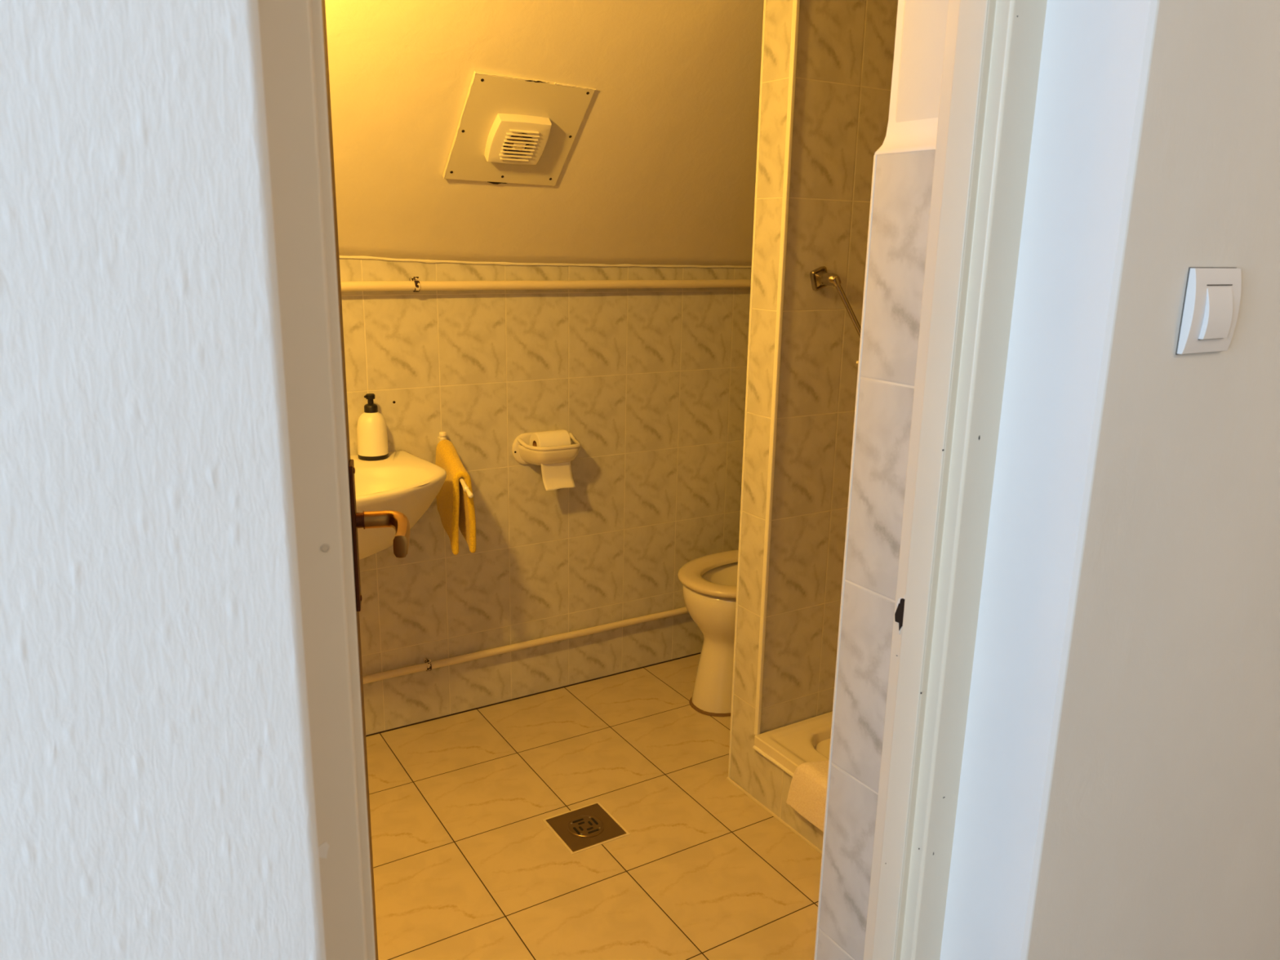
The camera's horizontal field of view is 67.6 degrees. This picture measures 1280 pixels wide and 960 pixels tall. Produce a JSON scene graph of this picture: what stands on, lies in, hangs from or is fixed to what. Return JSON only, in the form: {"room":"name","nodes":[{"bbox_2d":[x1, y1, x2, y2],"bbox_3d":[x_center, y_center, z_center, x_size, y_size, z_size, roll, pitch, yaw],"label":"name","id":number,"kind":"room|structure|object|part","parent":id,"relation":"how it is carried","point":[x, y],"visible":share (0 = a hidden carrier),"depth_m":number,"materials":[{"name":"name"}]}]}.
{"room":"hallway","nodes":[
{"label":"hallway","id":0,"kind":"room"},
{"bbox_2d":[324,0,764,266],"bbox_3d":[-0.396,-0.968,2.002,3.000,1.085,1.042,-7,16,-31],"label":"ceiling","id":1,"kind":"structure","parent":0,"point":[659,168],"depth_m":2.32,"materials":[{"name":"beige paint"}]},
{"bbox_2d":[442,70,595,186],"bbox_3d":[-0.291,-0.826,2.278,0.306,0.224,0.226,-7,16,-31],"label":"panel","id":2,"kind":"object","parent":1,"relation":"attached to","point":[489,95],"visible":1,"depth_m":2.25,"materials":[{"name":"beige plastic"}]},
{"bbox_2d":[484,113,551,164],"bbox_3d":[-0.291,-0.810,2.275,0.142,0.105,0.105,-7,16,-31],"label":"fan","id":3,"kind":"object","parent":2,"relation":"attached to","point":[512,139],"visible":1,"depth_m":2.26,"materials":[{"name":"white plastic"}]},
{"bbox_2d":[339,258,751,735],"bbox_3d":[-0.689,0.022,2.705,3.000,1.420,0.120,-7,16,-31],"label":"wall","id":4,"kind":"structure","parent":0,"point":[650,384],"depth_m":2.89,"materials":[{"name":"tile"}]},
{"bbox_2d":[350,450,446,559],"bbox_3d":[-0.756,0.100,2.344,0.560,0.217,0.438,-7,16,-31],"label":"basin","id":5,"kind":"object","parent":4,"relation":"attached to","point":[406,483],"visible":0.34,"depth_m":2.37,"materials":[{"name":"white ceramic"}]},
{"bbox_2d":[356,393,388,460],"bbox_3d":[-0.707,-0.143,2.520,0.078,0.170,0.078,-7,16,-31],"label":"soap bottle","id":6,"kind":"object","parent":5,"relation":"on","point":[371,428],"visible":1,"depth_m":2.50,"materials":[{"name":"white plastic"}]},
{"bbox_2d":[437,431,473,497],"bbox_3d":[-0.489,-0.046,2.535,0.022,0.111,0.344,-5,15,-23],"label":"towel rail","id":7,"kind":"object","parent":4,"relation":"attached to","point":[442,434],"visible":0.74,"depth_m":2.46,"materials":[{"name":"white plastic"}]},
{"bbox_2d":[435,440,475,555],"bbox_3d":[-0.499,0.041,2.574,0.066,0.264,0.227,-5,15,-22],"label":"hand towel","id":8,"kind":"object","parent":7,"relation":"hanging from","point":[455,509],"visible":0.91,"depth_m":2.51,"materials":[{"name":"yellow fabric"}]},
{"bbox_3d":[-0.494,-0.036,2.543,0.015,0.073,0.287,-5,15,-22],"label":"arm","id":9,"kind":"part","parent":7,"relation":"part of","materials":[{"name":"white plastic"}]},
{"bbox_3d":[-0.486,-0.025,2.530,0.013,0.074,0.322,-5,15,-23],"label":"arm","id":10,"kind":"part","parent":7,"relation":"part of","materials":[{"name":"white plastic"}]},
{"bbox_2d":[362,607,688,684],"bbox_3d":[-0.714,0.550,2.733,2.570,0.036,0.036,-7,16,-31],"label":"pipe","id":11,"kind":"object","parent":4,"relation":"attached to","point":[428,665],"visible":0.51,"depth_m":2.92,"materials":[{"name":"beige paint"}]},
{"bbox_2d":[365,652,701,737],"bbox_3d":[-0.649,0.719,2.839,2.750,0.003,0.004,-7,16,-31],"label":"trim","id":12,"kind":"structure","parent":4,"relation":"attached to","point":[700,652],"depth_m":3.01,"materials":[{"name":"black"}]},
{"bbox_2d":[340,276,751,292],"bbox_3d":[-0.612,-0.514,2.509,2.750,0.040,0.052,-7,16,-31],"label":"pipe","id":13,"kind":"object","parent":4,"relation":"attached to","point":[414,284],"visible":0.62,"depth_m":2.68,"materials":[{"name":"beige paint"}]},
{"bbox_2d":[339,255,751,268],"bbox_3d":[-0.261,-0.625,2.731,1.900,0.037,0.011,-7,16,-31],"label":"trim","id":14,"kind":"structure","parent":4,"relation":"attached to","point":[361,257],"depth_m":2.71,"materials":[{"name":"white"}]},
{"bbox_2d":[511,429,580,465],"bbox_3d":[-0.257,-0.087,2.807,0.207,0.094,0.116,-7,16,-31],"label":"toilet paper holder","id":15,"kind":"object","parent":4,"relation":"attached to","point":[523,453],"visible":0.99,"depth_m":2.78,"materials":[{"name":"beige ceramic"}]},
{"bbox_2d":[518,440,579,465],"bbox_3d":[-0.256,-0.073,2.808,0.177,0.060,0.106,-7,16,-31],"label":"basket","id":16,"kind":"object","parent":15,"relation":"on","point":[528,454],"depth_m":2.77,"materials":[{"name":"ceramic"}]},
{"bbox_2d":[529,430,575,490],"bbox_3d":[-0.256,-0.060,2.815,0.118,0.169,0.073,-7,16,-31],"label":"toilet roll","id":17,"kind":"object","parent":15,"relation":"in","point":[554,476],"visible":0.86,"depth_m":2.79,"materials":[{"name":"white paper"}]},
{"bbox_2d":[365,653,822,959],"bbox_3d":[-0.194,0.950,2.080,3.000,0.060,2.030,-7,16,-31],"label":"floor","id":18,"kind":"structure","parent":0,"point":[467,865],"depth_m":2.30,"materials":[{"name":"tile"}]},
{"bbox_2d":[542,801,630,854],"bbox_3d":[-0.134,0.851,2.349,0.159,0.006,0.159,-7,16,-31],"label":"floor drain","id":19,"kind":"object","parent":18,"relation":"on","point":[580,829],"visible":1,"depth_m":2.34,"materials":[{"name":"metal"}]},
{"bbox_2d":[677,549,738,716],"bbox_3d":[0.421,0.261,2.992,0.657,0.860,0.394,-7,16,-31],"label":"toilet","id":20,"kind":"object","parent":18,"relation":"on","point":[709,582],"visible":0.23,"depth_m":2.90,"materials":[{"name":"beige ceramic"}]},
{"bbox_3d":[0.338,0.285,2.946,0.462,0.022,0.380,-7,16,-31],"label":"seat","id":21,"kind":"part","parent":20,"relation":"part of","materials":[{"name":"beige plastic"}]},
{"bbox_2d":[751,750,823,850],"bbox_3d":[0.548,0.851,2.102,0.040,0.150,0.914,-7,16,-31],"label":"wall","id":22,"kind":"structure","parent":18,"relation":"on","point":[771,784],"depth_m":2.39,"materials":[{"name":"tile"}]},
{"bbox_2d":[726,777,822,854],"bbox_3d":[0.502,0.914,2.154,0.009,0.009,1.020,-7,16,-31],"label":"trim","id":23,"kind":"structure","parent":22,"relation":"attached to","point":[730,780],"depth_m":2.41,"materials":[{"name":"beige plastic"}]},
{"bbox_2d":[754,0,799,735],"bbox_3d":[0.319,-0.327,2.203,0.011,2.022,0.014,-7,16,-31],"label":"trim","id":24,"kind":"structure","parent":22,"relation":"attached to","point":[796,3],"depth_m":2.21,"materials":[{"name":"white plastic"}]},
{"bbox_2d":[752,711,832,777],"bbox_3d":[0.852,0.785,2.279,0.774,0.161,0.907,-7,16,-31],"label":"shower tray","id":25,"kind":"object","parent":22,"relation":"on","point":[788,747],"visible":0.08,"depth_m":2.42,"materials":[{"name":"beige ceramic"}]},
{"bbox_2d":[786,760,828,831],"bbox_3d":[0.528,0.774,2.148,0.134,0.120,0.461,-7,16,-31],"label":"bath mat","id":26,"kind":"object","parent":25,"relation":"hanging from","point":[806,795],"visible":0.19,"depth_m":2.25,"materials":[{"name":"white fabric"}]},
{"bbox_2d":[0,0,1279,959],"bbox_3d":[-0.102,-0.032,0.735,4.800,2.500,0.280,-7,16,-31],"label":"wall","id":27,"kind":"structure","parent":0,"point":[157,801],"depth_m":0.52,"materials":[{"name":"white paint"}]},
{"bbox_2d":[257,0,1047,959],"bbox_3d":[-0.108,0.101,1.133,0.741,2.050,0.675,-7,16,-31],"label":"door frame","id":28,"kind":"structure","parent":27,"relation":"in","point":[993,48],"depth_m":0.93,"materials":[{"name":"beige paint"}]},
{"bbox_3d":[-0.385,0.075,1.290,0.005,0.203,0.042,-2,14,-14],"label":"handle plate","id":29,"kind":"part","parent":28,"relation":"part of","materials":[{"name":"brown metal"}]},
{"bbox_3d":[-0.321,0.067,1.253,0.054,0.030,0.137,-7,16,-31],"label":"handle","id":30,"kind":"part","parent":28,"relation":"part of","materials":[{"name":"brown metal"}]},
{"bbox_3d":[0.295,0.150,1.077,0.001,0.051,0.018,-7,16,-31],"label":"strike plate","id":31,"kind":"part","parent":28,"relation":"part of","materials":[{"name":"black metal"}]},
{"bbox_2d":[813,155,876,959],"bbox_3d":[0.249,0.366,1.240,0.010,1.498,0.006,-7,16,-31],"label":"trim","id":32,"kind":"structure","parent":27,"relation":"attached to","point":[874,156],"depth_m":1.16,"materials":[{"name":"white plastic"}]},
{"bbox_2d":[816,149,935,959],"bbox_3d":[0.276,0.375,1.207,0.017,1.497,0.088,-7,16,-31],"label":"wall tile strip","id":33,"kind":"object","parent":27,"relation":"attached to","point":[903,186],"visible":0.78,"depth_m":1.12,"materials":[{"name":"white tile"}]},
{"bbox_2d":[874,0,938,155],"bbox_3d":[0.301,-0.741,0.930,0.026,0.803,0.088,-7,16,-31],"label":"trim","id":34,"kind":"structure","parent":27,"relation":"attached to","point":[921,135],"depth_m":1.03,"materials":[{"name":"white paint"}]},
{"bbox_2d":[939,0,1157,959],"bbox_3d":[0.397,0.140,0.995,0.005,2.060,0.111,-7,16,-31],"label":"trim","id":35,"kind":"structure","parent":27,"relation":"attached to","point":[1095,54],"depth_m":0.95,"materials":[{"name":"white paint"}]},
{"bbox_2d":[1175,266,1241,355],"bbox_3d":[0.567,-0.167,0.944,0.084,0.084,0.016,-7,16,-31],"label":"light switch","id":36,"kind":"object","parent":27,"relation":"attached to","point":[1212,295],"visible":1,"depth_m":0.94,"materials":[{"name":"white plastic"}]},
{"bbox_2d":[729,0,897,795],"bbox_3d":[0.614,-0.342,2.448,0.761,2.300,0.104,-7,16,-31],"label":"wall partition","id":37,"kind":"structure","parent":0,"point":[846,48],"depth_m":2.27,"materials":[{"name":"tile"}]},
{"bbox_2d":[728,0,766,777],"bbox_3d":[0.262,-0.190,2.328,0.008,2.050,0.008,-7,16,-31],"label":"trim","id":38,"kind":"structure","parent":37,"relation":"attached to","point":[765,1],"depth_m":2.31,"materials":[{"name":"white tile"}]},
{"bbox_2d":[809,266,861,337],"bbox_3d":[0.535,-0.312,2.301,0.302,0.394,0.069,-7,16,-31],"label":"grab rail","id":39,"kind":"object","parent":37,"relation":"attached to","point":[820,278],"visible":0.51,"depth_m":2.21,"materials":[{"name":"silver metal"}]},
{"bbox_3d":[0.422,-0.466,2.212,0.052,0.056,0.030,-7,16,-31],"label":"mount plate","id":40,"kind":"part","parent":39,"relation":"part of","materials":[{"name":"silver metal"}]},
{"bbox_3d":[0.438,-0.460,2.188,0.029,0.029,0.038,-7,16,-31],"label":"post","id":41,"kind":"part","parent":39,"relation":"part of","materials":[{"name":"silver metal"}]}
]}

